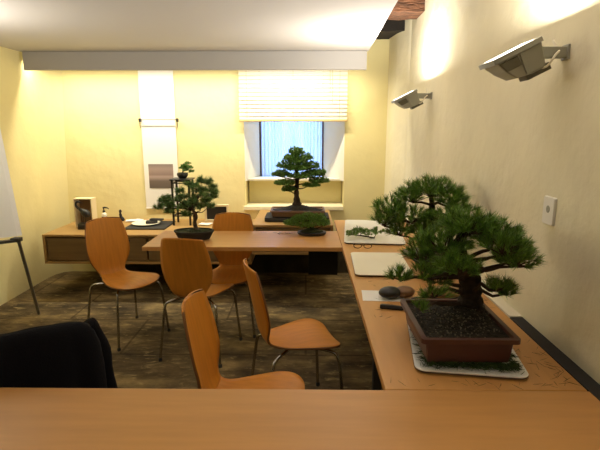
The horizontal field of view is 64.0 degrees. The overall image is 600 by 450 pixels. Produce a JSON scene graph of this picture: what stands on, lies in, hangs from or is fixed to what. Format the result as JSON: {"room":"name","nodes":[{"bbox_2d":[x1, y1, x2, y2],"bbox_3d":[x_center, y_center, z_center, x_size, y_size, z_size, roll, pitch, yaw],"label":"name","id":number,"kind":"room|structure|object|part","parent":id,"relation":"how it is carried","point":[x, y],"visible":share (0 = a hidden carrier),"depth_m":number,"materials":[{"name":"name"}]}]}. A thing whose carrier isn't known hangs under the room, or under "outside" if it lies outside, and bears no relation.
{"room":"bonsai workshop","nodes":[
{"label":"bonsai workshop","id":0,"kind":"room"},
{"bbox_2d":[0,46,72,305],"bbox_3d":[-2.691,-0.211,1.930,0.510,2.750,7.800,0,11,1],"label":"wall","id":1,"kind":"structure","parent":0,"point":[31,102],"depth_m":4.70,"materials":[{"name":"yellow paint"}]},
{"bbox_2d":[22,51,366,70],"bbox_3d":[-0.967,-1.507,4.407,3.150,0.163,0.050,0,11,1],"label":"ceiling beam","id":2,"kind":"structure","parent":1,"relation":"attached to","point":[32,60],"depth_m":4.38,"materials":[{"name":"grey paint"}]},
{"bbox_2d":[0,271,382,389],"bbox_3d":[-0.869,1.191,2.190,4.055,0.100,7.800,0,11,1],"label":"floor","id":3,"kind":"structure","parent":0,"point":[330,300],"depth_m":3.91,"materials":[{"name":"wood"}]},
{"bbox_2d":[0,129,39,314],"bbox_3d":[-2.317,-0.075,3.516,0.543,1.864,0.812,0,11,1],"label":"easel","id":4,"kind":"object","parent":3,"relation":"on","point":[9,219],"visible":1,"depth_m":3.51,"materials":[{"name":"white metal"}]},
{"bbox_2d":[0,237,22,243],"bbox_3d":[-2.313,0.138,3.364,0.647,0.030,0.081,-7,14,-33],"label":"tray","id":5,"kind":"object","parent":4,"relation":"on","point":[15,239],"depth_m":3.49,"materials":[{"name":"grey metal"}]},
{"bbox_3d":[-2.162,0.430,3.832,0.024,0.749,0.409,-4,12,-18],"label":"leg","id":6,"kind":"part","parent":4,"relation":"part of","materials":[{"name":"grey metal"}]},
{"bbox_2d":[85,217,170,350],"bbox_3d":[-1.339,0.401,3.631,0.492,0.878,0.454,9,14,37],"label":"chair","id":7,"kind":"object","parent":3,"relation":"on","point":[107,246],"visible":0.98,"depth_m":3.67,"materials":[{"name":"brown wood"}]},
{"bbox_3d":[-1.502,0.630,3.629,0.254,0.409,0.022,-1,11,-4],"label":"leg","id":8,"kind":"part","parent":7,"relation":"part of","materials":[{"name":"silver metal"}]},
{"bbox_3d":[-1.489,0.158,3.701,0.112,0.429,0.355,9,14,37],"label":"backrest","id":9,"kind":"part","parent":7,"relation":"part of","materials":[{"name":"brown wood"}]},
{"bbox_3d":[-1.303,0.659,3.484,0.023,0.408,0.254,-2,12,-10],"label":"leg","id":10,"kind":"part","parent":7,"relation":"part of","materials":[{"name":"silver metal"}]},
{"bbox_3d":[-1.299,0.406,3.601,0.383,0.062,0.396,9,14,37],"label":"seat","id":11,"kind":"part","parent":7,"relation":"part of","materials":[{"name":"brown wood"}]},
{"bbox_3d":[-1.334,0.587,3.842,0.022,0.409,0.254,-2,12,-10],"label":"leg","id":12,"kind":"part","parent":7,"relation":"part of","materials":[{"name":"silver metal"}]},
{"bbox_3d":[-1.141,0.618,3.690,0.254,0.408,0.023,-1,11,-4],"label":"leg","id":13,"kind":"part","parent":7,"relation":"part of","materials":[{"name":"silver metal"}]},
{"bbox_2d":[158,238,241,367],"bbox_3d":[-0.700,0.465,3.315,0.454,0.878,0.492,2,12,11],"label":"chair","id":14,"kind":"object","parent":3,"relation":"on","point":[186,266],"visible":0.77,"depth_m":3.09,"materials":[{"name":"brown wood"}]},
{"bbox_3d":[-0.854,0.698,3.290,0.254,0.409,0.022,-8,14,-35],"label":"leg","id":15,"kind":"part","parent":14,"relation":"part of","materials":[{"name":"silver metal"}]},
{"bbox_3d":[-0.738,0.281,3.088,0.355,0.429,0.112,2,12,11],"label":"backrest","id":16,"kind":"part","parent":14,"relation":"part of","materials":[{"name":"brown wood"}]},
{"bbox_3d":[-0.689,0.454,3.363,0.396,0.062,0.383,2,12,11],"label":"seat","id":17,"kind":"part","parent":14,"relation":"part of","materials":[{"name":"brown wood"}]},
{"bbox_3d":[-0.586,0.709,3.236,0.022,0.409,0.254,-7,13,-30],"label":"leg","id":18,"kind":"part","parent":14,"relation":"part of","materials":[{"name":"silver metal"}]},
{"bbox_3d":[-0.539,0.661,3.474,0.254,0.408,0.023,-8,14,-35],"label":"leg","id":19,"kind":"part","parent":14,"relation":"part of","materials":[{"name":"silver metal"}]},
{"bbox_2d":[209,212,255,337],"bbox_3d":[-0.552,0.372,3.777,0.454,0.878,0.492,0,11,2],"label":"chair","id":20,"kind":"object","parent":3,"relation":"on","point":[230,269],"visible":0.62,"depth_m":3.91,"materials":[{"name":"brown wood"}]},
{"bbox_3d":[-0.554,0.381,3.728,0.396,0.062,0.383,0,11,2],"label":"seat","id":21,"kind":"part","parent":20,"relation":"part of","materials":[{"name":"brown wood"}]},
{"bbox_3d":[-0.546,0.114,3.919,0.355,0.429,0.112,0,11,2],"label":"backrest","id":22,"kind":"part","parent":20,"relation":"part of","materials":[{"name":"brown wood"}]},
{"bbox_3d":[-0.424,0.621,3.673,0.023,0.408,0.254,-10,15,-40],"label":"leg","id":23,"kind":"part","parent":20,"relation":"part of","materials":[{"name":"silver metal"}]},
{"bbox_2d":[142,231,341,274],"bbox_3d":[-0.398,0.467,3.629,1.378,0.750,0.530,0,11,1],"label":"table","id":24,"kind":"object","parent":3,"relation":"on","point":[323,250],"visible":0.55,"depth_m":3.52,"materials":[{"name":"brown wood"}]},
{"bbox_2d":[150,173,219,239],"bbox_3d":[-0.816,-0.137,3.499,0.500,0.485,0.303,1,11,6],"label":"bonsai","id":25,"kind":"object","parent":24,"relation":"on","point":[195,232],"visible":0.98,"depth_m":3.45,"materials":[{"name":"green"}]},
{"bbox_2d":[283,211,330,235],"bbox_3d":[0.051,-0.018,3.671,0.374,0.184,0.189,0,11,1],"label":"bonsai","id":26,"kind":"object","parent":24,"relation":"on","point":[317,219],"visible":1,"depth_m":3.63,"materials":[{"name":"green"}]},
{"bbox_3d":[0.175,0.234,3.697,0.220,0.260,0.160,0,11,1],"label":"frame","id":27,"kind":"part","parent":24,"relation":"part of","materials":[{"name":"black"}]},
{"bbox_2d":[181,289,304,389],"bbox_3d":[-0.224,0.725,2.027,0.492,0.878,0.454,1,11,4],"label":"chair","id":28,"kind":"object","parent":3,"relation":"on","point":[200,327],"visible":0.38,"depth_m":2.08,"materials":[{"name":"brown wood"}]},
{"bbox_3d":[-0.413,0.502,1.995,0.112,0.429,0.355,1,11,4],"label":"backrest","id":29,"kind":"part","parent":28,"relation":"part of","materials":[{"name":"brown wood"}]},
{"bbox_3d":[-0.174,0.724,2.024,0.383,0.062,0.396,1,11,4],"label":"seat","id":30,"kind":"part","parent":28,"relation":"part of","materials":[{"name":"brown wood"}]},
{"bbox_2d":[243,258,343,389],"bbox_3d":[-0.050,0.610,2.596,0.492,0.878,0.454,-4,12,-17],"label":"chair","id":31,"kind":"object","parent":3,"relation":"on","point":[307,333],"visible":0.89,"depth_m":2.52,"materials":[{"name":"brown wood"}]},
{"bbox_3d":[-0.187,0.809,2.739,0.254,0.409,0.022,5,13,24],"label":"leg","id":32,"kind":"part","parent":31,"relation":"part of","materials":[{"name":"silver metal"}]},
{"bbox_3d":[-0.232,0.401,2.496,0.112,0.429,0.355,-4,12,-17],"label":"backrest","id":33,"kind":"part","parent":31,"relation":"part of","materials":[{"name":"brown wood"}]},
{"bbox_3d":[-0.105,0.861,2.483,0.022,0.409,0.254,7,13,30],"label":"leg","id":34,"kind":"part","parent":31,"relation":"part of","materials":[{"name":"silver metal"}]},
{"bbox_3d":[-0.003,0.606,2.610,0.383,0.062,0.396,-4,12,-17],"label":"seat","id":35,"kind":"part","parent":31,"relation":"part of","materials":[{"name":"brown wood"}]},
{"bbox_3d":[0.051,0.795,2.808,0.023,0.408,0.254,7,13,30],"label":"leg","id":36,"kind":"part","parent":31,"relation":"part of","materials":[{"name":"silver metal"}]},
{"bbox_3d":[0.130,0.846,2.559,0.254,0.408,0.023,5,13,24],"label":"leg","id":37,"kind":"part","parent":31,"relation":"part of","materials":[{"name":"silver metal"}]},
{"bbox_2d":[0,388,599,449],"bbox_3d":[-0.411,0.954,1.213,2.652,0.750,0.750,0,11,1],"label":"table","id":38,"kind":"object","parent":3,"relation":"on","point":[30,418],"visible":0.97,"depth_m":1.34,"materials":[{"name":"brown wood"}]},
{"bbox_2d":[334,220,586,390],"bbox_3d":[0.599,0.604,2.952,0.628,0.750,2.817,0,11,1],"label":"side table","id":39,"kind":"object","parent":3,"relation":"on","point":[388,338],"visible":0.44,"depth_m":1.76,"materials":[{"name":"brown wood"}]},
{"bbox_2d":[344,220,405,244],"bbox_3d":[0.566,0.049,3.767,0.430,0.014,0.860,1,11,6],"label":"tray","id":40,"kind":"object","parent":39,"relation":"on","point":[380,239],"visible":0.68,"depth_m":3.53,"materials":[{"name":"white"}]},
{"bbox_2d":[346,226,384,237],"bbox_3d":[0.478,0.051,3.505,0.308,0.098,0.183,0,11,1],"label":"pine sprig","id":41,"kind":"object","parent":40,"relation":"on","point":[355,232],"visible":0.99,"depth_m":3.50,"materials":[{"name":"green plant"}]},
{"bbox_3d":[0.323,0.800,2.055,0.035,0.720,0.035,0,11,1],"label":"leg","id":42,"kind":"part","parent":39,"relation":"part of","materials":[{"name":"black"}]},
{"bbox_2d":[351,252,412,276],"bbox_3d":[0.475,0.231,2.861,0.320,0.014,0.490,1,11,3],"label":"tray","id":43,"kind":"object","parent":39,"relation":"on","point":[365,264],"visible":0.77,"depth_m":2.86,"materials":[{"name":"white"}]},
{"bbox_2d":[362,290,404,301],"bbox_3d":[0.403,0.344,2.334,0.200,0.001,0.150,1,11,5],"label":"paper sheet","id":44,"kind":"object","parent":39,"relation":"on","point":[367,295],"visible":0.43,"depth_m":2.31,"materials":[{"name":"white paper"}]},
{"bbox_2d":[379,286,414,298],"bbox_3d":[0.465,0.321,2.304,0.180,0.056,0.088,-2,12,-11],"label":"stones","id":45,"kind":"object","parent":44,"relation":"on","point":[389,292],"visible":1,"depth_m":2.27,"materials":[{"name":"black stone"}]},
{"bbox_2d":[380,304,402,309],"bbox_3d":[0.453,0.372,2.148,0.188,0.019,0.024,3,12,16],"label":"knife","id":46,"kind":"object","parent":39,"relation":"on","point":[383,306],"visible":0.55,"depth_m":2.15,"materials":[{"name":"black"}]},
{"bbox_2d":[367,172,481,271],"bbox_3d":[0.647,-0.004,2.602,0.573,0.579,0.451,0,11,1],"label":"bonsai","id":47,"kind":"object","parent":39,"relation":"on","point":[390,216],"visible":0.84,"depth_m":2.58,"materials":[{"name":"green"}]},
{"bbox_2d":[411,286,459,298],"bbox_3d":[0.665,0.325,2.293,0.288,0.054,0.121,-1,11,-7],"label":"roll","id":48,"kind":"object","parent":39,"relation":"on","point":[440,297],"visible":0.34,"depth_m":2.25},
{"bbox_2d":[407,324,528,379],"bbox_3d":[0.596,0.449,1.782,0.364,0.014,0.444,2,12,9],"label":"tray","id":49,"kind":"object","parent":39,"relation":"on","point":[517,375],"visible":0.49,"depth_m":1.59,"materials":[{"name":"white ceramic"}]},
{"bbox_2d":[383,203,545,363],"bbox_3d":[0.589,0.175,1.775,0.581,0.525,0.485,0,11,1],"label":"bonsai","id":50,"kind":"object","parent":49,"relation":"on","point":[464,328],"visible":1,"depth_m":1.69,"materials":[{"name":"plant"}]},
{"bbox_2d":[400,299,520,363],"bbox_3d":[0.566,0.390,1.770,0.326,0.106,0.390,0,11,1],"label":"pot","id":51,"kind":"object","parent":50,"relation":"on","point":[444,334],"depth_m":1.64,"materials":[{"name":"ceramic"}]},
{"bbox_2d":[409,329,524,373],"bbox_3d":[0.591,0.431,1.777,0.371,0.024,0.448,2,12,8],"label":"needle","id":52,"kind":"object","parent":49,"relation":"on","point":[512,365],"visible":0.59,"depth_m":1.60,"materials":[{"name":"green plant"}]},
{"bbox_2d":[374,285,565,389],"bbox_3d":[0.594,0.405,2.021,0.599,0.006,1.088,0,11,1],"label":"needle","id":53,"kind":"object","parent":39,"relation":"on","point":[374,285],"visible":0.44,"depth_m":1.53,"materials":[{"name":"plant"}]},
{"bbox_2d":[516,347,580,385],"bbox_3d":[0.828,0.469,1.702,0.128,0.005,0.385,0,11,1],"label":"needle","id":54,"kind":"object","parent":39,"relation":"on","point":[537,347],"visible":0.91,"depth_m":1.62,"materials":[{"name":"plant"}]},
{"bbox_3d":[-0.798,0.827,1.518,0.454,0.878,0.491,-5,13,-25],"label":"chair","id":55,"kind":"object","parent":3,"relation":"on","visible":0},
{"bbox_2d":[0,317,117,387],"bbox_3d":[-0.883,0.633,1.663,0.491,0.569,0.198,-5,13,-25],"label":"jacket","id":56,"kind":"object","parent":55,"relation":"hanging from","point":[74,354],"visible":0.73,"depth_m":1.62,"materials":[{"name":"black fabric"}]},
{"bbox_2d":[174,227,213,239],"bbox_3d":[-0.779,0.069,3.534,0.294,0.066,0.200,0,11,1],"label":"pot","id":57,"kind":"object","parent":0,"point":[200,233],"depth_m":3.48,"materials":[{"name":"black ceramic"}]},
{"bbox_2d":[0,0,397,51],"bbox_3d":[-1.058,-0.982,1.254,3.288,0.050,6.420,0,11,1],"label":"ceiling","id":58,"kind":"structure","parent":0,"point":[25,25],"depth_m":3.26,"materials":[{"name":"grey paint"}]},
{"bbox_2d":[62,39,389,270],"bbox_3d":[-0.877,-0.733,5.357,3.550,2.420,0.630,0,11,1],"label":"wall","id":59,"kind":"structure","parent":0,"point":[104,147],"depth_m":5.01,"materials":[{"name":"yellow paint"}]},
{"bbox_2d":[42,219,254,263],"bbox_3d":[-1.401,0.147,4.808,1.920,0.277,0.803,0,11,1],"label":"desk","id":60,"kind":"object","parent":59,"relation":"attached to","point":[65,244],"visible":0.44,"depth_m":4.44,"materials":[{"name":"brown wood"}]},
{"bbox_2d":[75,201,90,229],"bbox_3d":[-2.089,-0.098,4.623,0.144,0.276,0.080,0,11,1],"label":"figurine","id":61,"kind":"object","parent":60,"relation":"on","point":[84,212],"visible":0.94,"depth_m":4.61,"materials":[{"name":"black"}]},
{"bbox_2d":[73,197,96,226],"bbox_3d":[-2.116,-0.127,4.740,0.176,0.285,0.110,0,11,1],"label":"display box","id":62,"kind":"object","parent":60,"relation":"on","point":[89,203],"visible":0.6,"depth_m":4.74,"materials":[{"name":"beige wood"}]},
{"bbox_3d":[-2.116,-0.137,4.790,0.156,0.265,0.008,0,11,1],"label":"panel","id":63,"kind":"part","parent":62,"relation":"part of","materials":[{"name":"brown"}]},
{"bbox_3d":[-1.875,0.223,4.443,0.922,0.213,0.020,0,11,1],"label":"drawer","id":64,"kind":"part","parent":60,"relation":"part of","materials":[{"name":"brown wood"}]},
{"bbox_2d":[102,207,108,217],"bbox_3d":[-2.010,-0.109,4.962,0.082,0.164,0.054,0,11,1],"label":"pump bottle","id":65,"kind":"object","parent":60,"relation":"on","point":[104,214],"visible":0.66,"depth_m":4.94,"materials":[{"name":"white plastic"}]},
{"bbox_2d":[119,209,124,220],"bbox_3d":[-1.869,-0.102,5.033,0.060,0.122,0.043,0,11,1],"label":"figurine","id":66,"kind":"object","parent":60,"relation":"on","point":[120,210],"visible":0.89,"depth_m":5.02,"materials":[{"name":"black"}]},
{"bbox_2d":[126,219,143,220],"bbox_3d":[-1.738,-0.051,5.042,0.170,0.013,0.110,-2,12,-11],"label":"paper sheet","id":67,"kind":"object","parent":60,"relation":"on","point":[129,219],"visible":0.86,"depth_m":5.04,"materials":[{"name":"white paper"}]},
{"bbox_2d":[125,221,175,229],"bbox_3d":[-1.496,0.001,4.799,0.400,0.012,0.400,0,11,1],"label":"place mat","id":68,"kind":"object","parent":60,"relation":"on","point":[162,225],"visible":0.64,"depth_m":4.70,"materials":[{"name":"black fabric"}]},
{"bbox_2d":[132,220,160,225],"bbox_3d":[-1.541,-0.017,4.811,0.280,0.018,0.280,0,11,1],"label":"plate","id":69,"kind":"object","parent":68,"relation":"on","point":[142,222],"visible":0.76,"depth_m":4.81,"materials":[{"name":"beige ceramic"}]},
{"bbox_2d":[146,220,157,223],"bbox_3d":[-1.486,-0.031,4.808,0.110,0.026,0.068,-2,12,-11],"label":"wood block","id":70,"kind":"object","parent":69,"relation":"on","point":[147,221],"visible":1,"depth_m":4.78,"materials":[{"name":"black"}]},
{"bbox_2d":[149,218,163,220],"bbox_3d":[-1.440,-0.057,4.827,0.136,0.016,0.060,2,12,9],"label":"wood block","id":71,"kind":"object","parent":70,"relation":"on","point":[152,219],"visible":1,"depth_m":4.80,"materials":[{"name":"black wood"}]},
{"bbox_2d":[169,177,194,225],"bbox_3d":[-1.180,-0.240,4.854,0.208,0.463,0.208,0,11,1],"label":"plant stand","id":72,"kind":"object","parent":60,"relation":"on","point":[176,180],"visible":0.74,"depth_m":4.80,"materials":[{"name":"black"}]},
{"bbox_3d":[-1.264,-0.217,4.775,0.018,0.449,0.018,0,11,1],"label":"leg","id":73,"kind":"part","parent":72,"relation":"part of","materials":[{"name":"black"}]},
{"bbox_3d":[-1.262,-0.250,4.937,0.018,0.449,0.018,0,11,1],"label":"leg","id":74,"kind":"part","parent":72,"relation":"part of","materials":[{"name":"black"}]},
{"bbox_2d":[177,172,187,178],"bbox_3d":[-1.175,-0.495,4.802,0.112,0.056,0.112,0,11,1],"label":"pot","id":75,"kind":"object","parent":72,"relation":"on","point":[181,175],"depth_m":4.76,"materials":[{"name":"black ceramic"}]},
{"bbox_3d":[-1.180,-0.107,4.880,0.184,0.011,0.184,0,11,1],"label":"rail","id":76,"kind":"part","parent":72,"relation":"part of","materials":[{"name":"black wood"}]},
{"bbox_2d":[177,161,193,178],"bbox_3d":[-1.141,-0.554,4.790,0.180,0.178,0.112,0,11,1],"label":"bonsai","id":77,"kind":"object","parent":72,"relation":"on","point":[185,167],"visible":1,"depth_m":4.77,"materials":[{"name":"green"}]},
{"bbox_3d":[-1.098,-0.217,4.772,0.018,0.449,0.018,0,11,1],"label":"leg","id":78,"kind":"part","parent":72,"relation":"part of","materials":[{"name":"black wood"}]},
{"bbox_3d":[-0.937,0.225,4.431,0.922,0.213,0.020,0,11,1],"label":"drawer","id":79,"kind":"part","parent":60,"relation":"part of","materials":[{"name":"brown wood"}]},
{"bbox_2d":[204,204,228,221],"bbox_3d":[-0.868,-0.127,5.015,0.250,0.178,0.040,0,11,1],"label":"picture frame","id":80,"kind":"object","parent":60,"relation":"on","point":[210,213],"visible":0.46,"depth_m":5.01,"materials":[{"name":"beige wood"}]},
{"bbox_2d":[207,207,226,218],"bbox_3d":[-0.868,-0.128,5.019,0.210,0.138,0.016,0,11,1],"label":"picture","id":81,"kind":"object","parent":80,"relation":"attached to","point":[211,212],"depth_m":5.01,"materials":[{"name":"black"}]},
{"bbox_2d":[138,70,179,208],"bbox_3d":[-1.466,-0.961,4.985,0.366,1.606,0.012,0,11,1],"label":"scroll","id":82,"kind":"object","parent":59,"relation":"hanging from","point":[156,87],"visible":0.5,"depth_m":4.98,"materials":[{"name":"white paper"}]},
{"bbox_2d":[138,118,178,127],"bbox_3d":[-1.452,-1.046,4.938,0.402,0.099,0.045,0,11,1],"label":"rod","id":83,"kind":"object","parent":82,"relation":"attached to","point":[139,119],"visible":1,"depth_m":4.92,"materials":[{"name":"grey metal"}]},
{"bbox_3d":[-1.452,-1.079,4.920,0.390,0.008,0.008,0,11,1],"label":"rod","id":84,"kind":"part","parent":83,"relation":"part of","materials":[{"name":"grey metal"}]},
{"bbox_2d":[148,164,173,187],"bbox_3d":[-1.466,-0.515,5.072,0.260,0.255,0.002,0,11,1],"label":"print","id":85,"kind":"object","parent":82,"relation":"attached to","point":[159,175],"depth_m":5.07},
{"bbox_2d":[125,252,348,272],"bbox_3d":[-0.521,0.386,5.247,2.830,0.270,0.030,0,11,1],"label":"baseboard","id":86,"kind":"structure","parent":59,"relation":"attached to","point":[261,263],"depth_m":5.24,"materials":[{"name":"wood"}]},
{"bbox_2d":[258,79,323,175],"bbox_3d":[-0.094,-1.135,5.327,0.715,1.180,0.050,0,11,1],"label":"window","id":87,"kind":"structure","parent":59,"relation":"in","point":[258,79],"depth_m":5.35,"materials":[{"name":"brown"}]},
{"bbox_2d":[260,79,321,175],"bbox_3d":[-0.095,-1.117,5.270,0.665,1.153,0.035,0,11,1],"label":"curtain","id":88,"kind":"object","parent":87,"relation":"hanging from","point":[277,138],"visible":0.42,"depth_m":5.31,"materials":[{"name":"white fabric"}]},
{"bbox_2d":[252,210,332,254],"bbox_3d":[-0.062,0.053,4.732,0.730,0.275,0.825,0,11,1],"label":"table","id":89,"kind":"object","parent":59,"relation":"attached to","point":[259,224],"visible":0.38,"depth_m":4.35,"materials":[{"name":"brown wood"}]},
{"bbox_3d":[-0.067,0.132,4.350,0.670,0.211,0.020,0,11,1],"label":"drawer","id":90,"kind":"part","parent":89,"relation":"part of","materials":[{"name":"brown wood"}]},
{"bbox_2d":[265,212,328,221],"bbox_3d":[-0.026,-0.075,4.576,0.600,0.038,0.320,0,11,1],"label":"plant stand","id":91,"kind":"object","parent":89,"relation":"on","point":[268,218],"visible":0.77,"depth_m":4.42,"materials":[{"name":"black wood"}]},
{"bbox_2d":[270,146,329,216],"bbox_3d":[0.005,-0.413,4.488,0.566,0.659,0.319,0,11,1],"label":"bonsai","id":92,"kind":"object","parent":91,"relation":"on","point":[297,160],"visible":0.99,"depth_m":4.44,"materials":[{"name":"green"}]},
{"bbox_2d":[238,70,347,121],"bbox_3d":[-0.070,-1.371,4.839,1.104,0.644,0.044,0,11,1],"label":"bamboo blind","id":93,"kind":"object","parent":59,"relation":"attached to","point":[259,100],"visible":0.84,"depth_m":4.85,"materials":[{"name":"beige wood"}]},
{"bbox_3d":[-0.070,-1.069,4.902,1.104,0.026,0.028,0,11,1],"label":"rail","id":94,"kind":"part","parent":93,"relation":"part of","materials":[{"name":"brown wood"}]},
{"bbox_3d":[0.327,-1.437,4.801,0.008,0.420,0.006,0,11,1],"label":"pull cord","id":95,"kind":"part","parent":93,"relation":"part of","materials":[{"name":"white fabric"}]},
{"bbox_2d":[244,202,342,210],"bbox_3d":[-0.068,-0.204,5.250,1.063,0.045,0.280,0,11,1],"label":"trim","id":96,"kind":"structure","parent":59,"relation":"attached to","point":[251,205],"depth_m":5.16,"materials":[{"name":"beige paint"}]},
{"bbox_2d":[243,79,344,180],"bbox_3d":[-0.056,-1.114,5.272,1.043,1.200,0.625,0,11,1],"label":"trim","id":97,"kind":"structure","parent":59,"relation":"attached to","point":[333,159],"depth_m":5.18,"materials":[{"name":"beige paint"}]},
{"bbox_2d":[248,176,339,180],"bbox_3d":[-0.057,-0.513,5.284,1.003,0.018,0.280,0,11,1],"label":"window sill","id":98,"kind":"structure","parent":59,"relation":"attached to","point":[259,177],"depth_m":5.18,"materials":[{"name":"beige paint"}]},
{"bbox_2d":[270,206,324,216],"bbox_3d":[-0.021,-0.124,4.566,0.510,0.062,0.280,0,11,1],"label":"pot","id":99,"kind":"object","parent":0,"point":[276,211],"depth_m":4.46,"materials":[{"name":"brown ceramic"}]},
{"bbox_2d":[384,0,599,383],"bbox_3d":[1.006,-0.202,1.885,0.305,2.750,7.800,0,11,1],"label":"wall","id":100,"kind":"structure","parent":0,"point":[514,144],"depth_m":2.09,"materials":[{"name":"beige paint"}]},
{"bbox_2d":[391,89,431,108],"bbox_3d":[0.838,-0.941,3.590,0.288,0.149,0.156,0,11,1],"label":"floodlight","id":101,"kind":"object","parent":100,"relation":"attached to","point":[410,100],"visible":1,"depth_m":3.54,"materials":[{"name":"grey metal"}]},
{"bbox_3d":[0.922,-0.964,3.583,0.120,0.052,0.048,0,11,1],"label":"wall arm","id":102,"kind":"part","parent":101,"relation":"part of","materials":[{"name":"grey metal"}]},
{"bbox_2d":[407,218,521,317],"bbox_3d":[0.947,0.172,3.268,0.054,0.041,2.438,0,11,1],"label":"trim","id":103,"kind":"structure","parent":100,"relation":"attached to","point":[499,302],"depth_m":2.19,"materials":[{"name":"beige"}]},
{"bbox_2d":[478,36,570,81],"bbox_3d":[0.814,-0.597,1.731,0.288,0.149,0.156,0,11,1],"label":"floodlight","id":104,"kind":"object","parent":100,"relation":"attached to","point":[525,61],"visible":1,"depth_m":1.69,"materials":[{"name":"painted metal"},{"name":"glass"}]},
{"bbox_3d":[0.751,-0.622,1.727,0.143,0.075,0.134,0,11,1],"label":"glass","id":105,"kind":"part","parent":104,"relation":"part of","materials":[{"name":"white"}]},
{"bbox_3d":[0.898,-0.620,1.724,0.120,0.052,0.048,0,11,1],"label":"wall arm","id":106,"kind":"part","parent":104,"relation":"part of","materials":[{"name":"grey metal"}]},
{"bbox_2d":[542,195,556,225],"bbox_3d":[0.952,-0.055,1.835,0.012,0.108,0.084,0,11,1],"label":"wall socket","id":107,"kind":"object","parent":100,"relation":"attached to","point":[550,203],"visible":1,"depth_m":1.82,"materials":[{"name":"white plastic"}]},
{"bbox_2d":[510,317,599,400],"bbox_3d":[0.925,0.510,1.601,0.054,0.037,0.960,0,11,1],"label":"trim","id":108,"kind":"structure","parent":100,"relation":"attached to","point":[564,361],"depth_m":1.70,"materials":[{"name":"black"}]},
{"bbox_3d":[-0.869,-1.603,1.626,4.055,0.100,7.800,0,11,1],"label":"trim","id":109,"kind":"structure","parent":0,"visible":0},
{"bbox_2d":[376,19,404,38],"bbox_3d":[0.680,-1.988,4.645,0.635,0.338,0.605,0,11,1],"label":"ceiling beam","id":110,"kind":"structure","parent":109,"relation":"attached to","point":[390,28],"depth_m":4.38,"materials":[{"name":"black wood"}]},
{"bbox_2d":[387,0,424,19],"bbox_3d":[0.670,-1.860,3.917,0.635,0.302,0.304,0,11,1],"label":"ceiling beam","id":111,"kind":"structure","parent":109,"relation":"attached to","point":[403,9],"depth_m":3.80,"materials":[{"name":"brown wood"}]}
]}

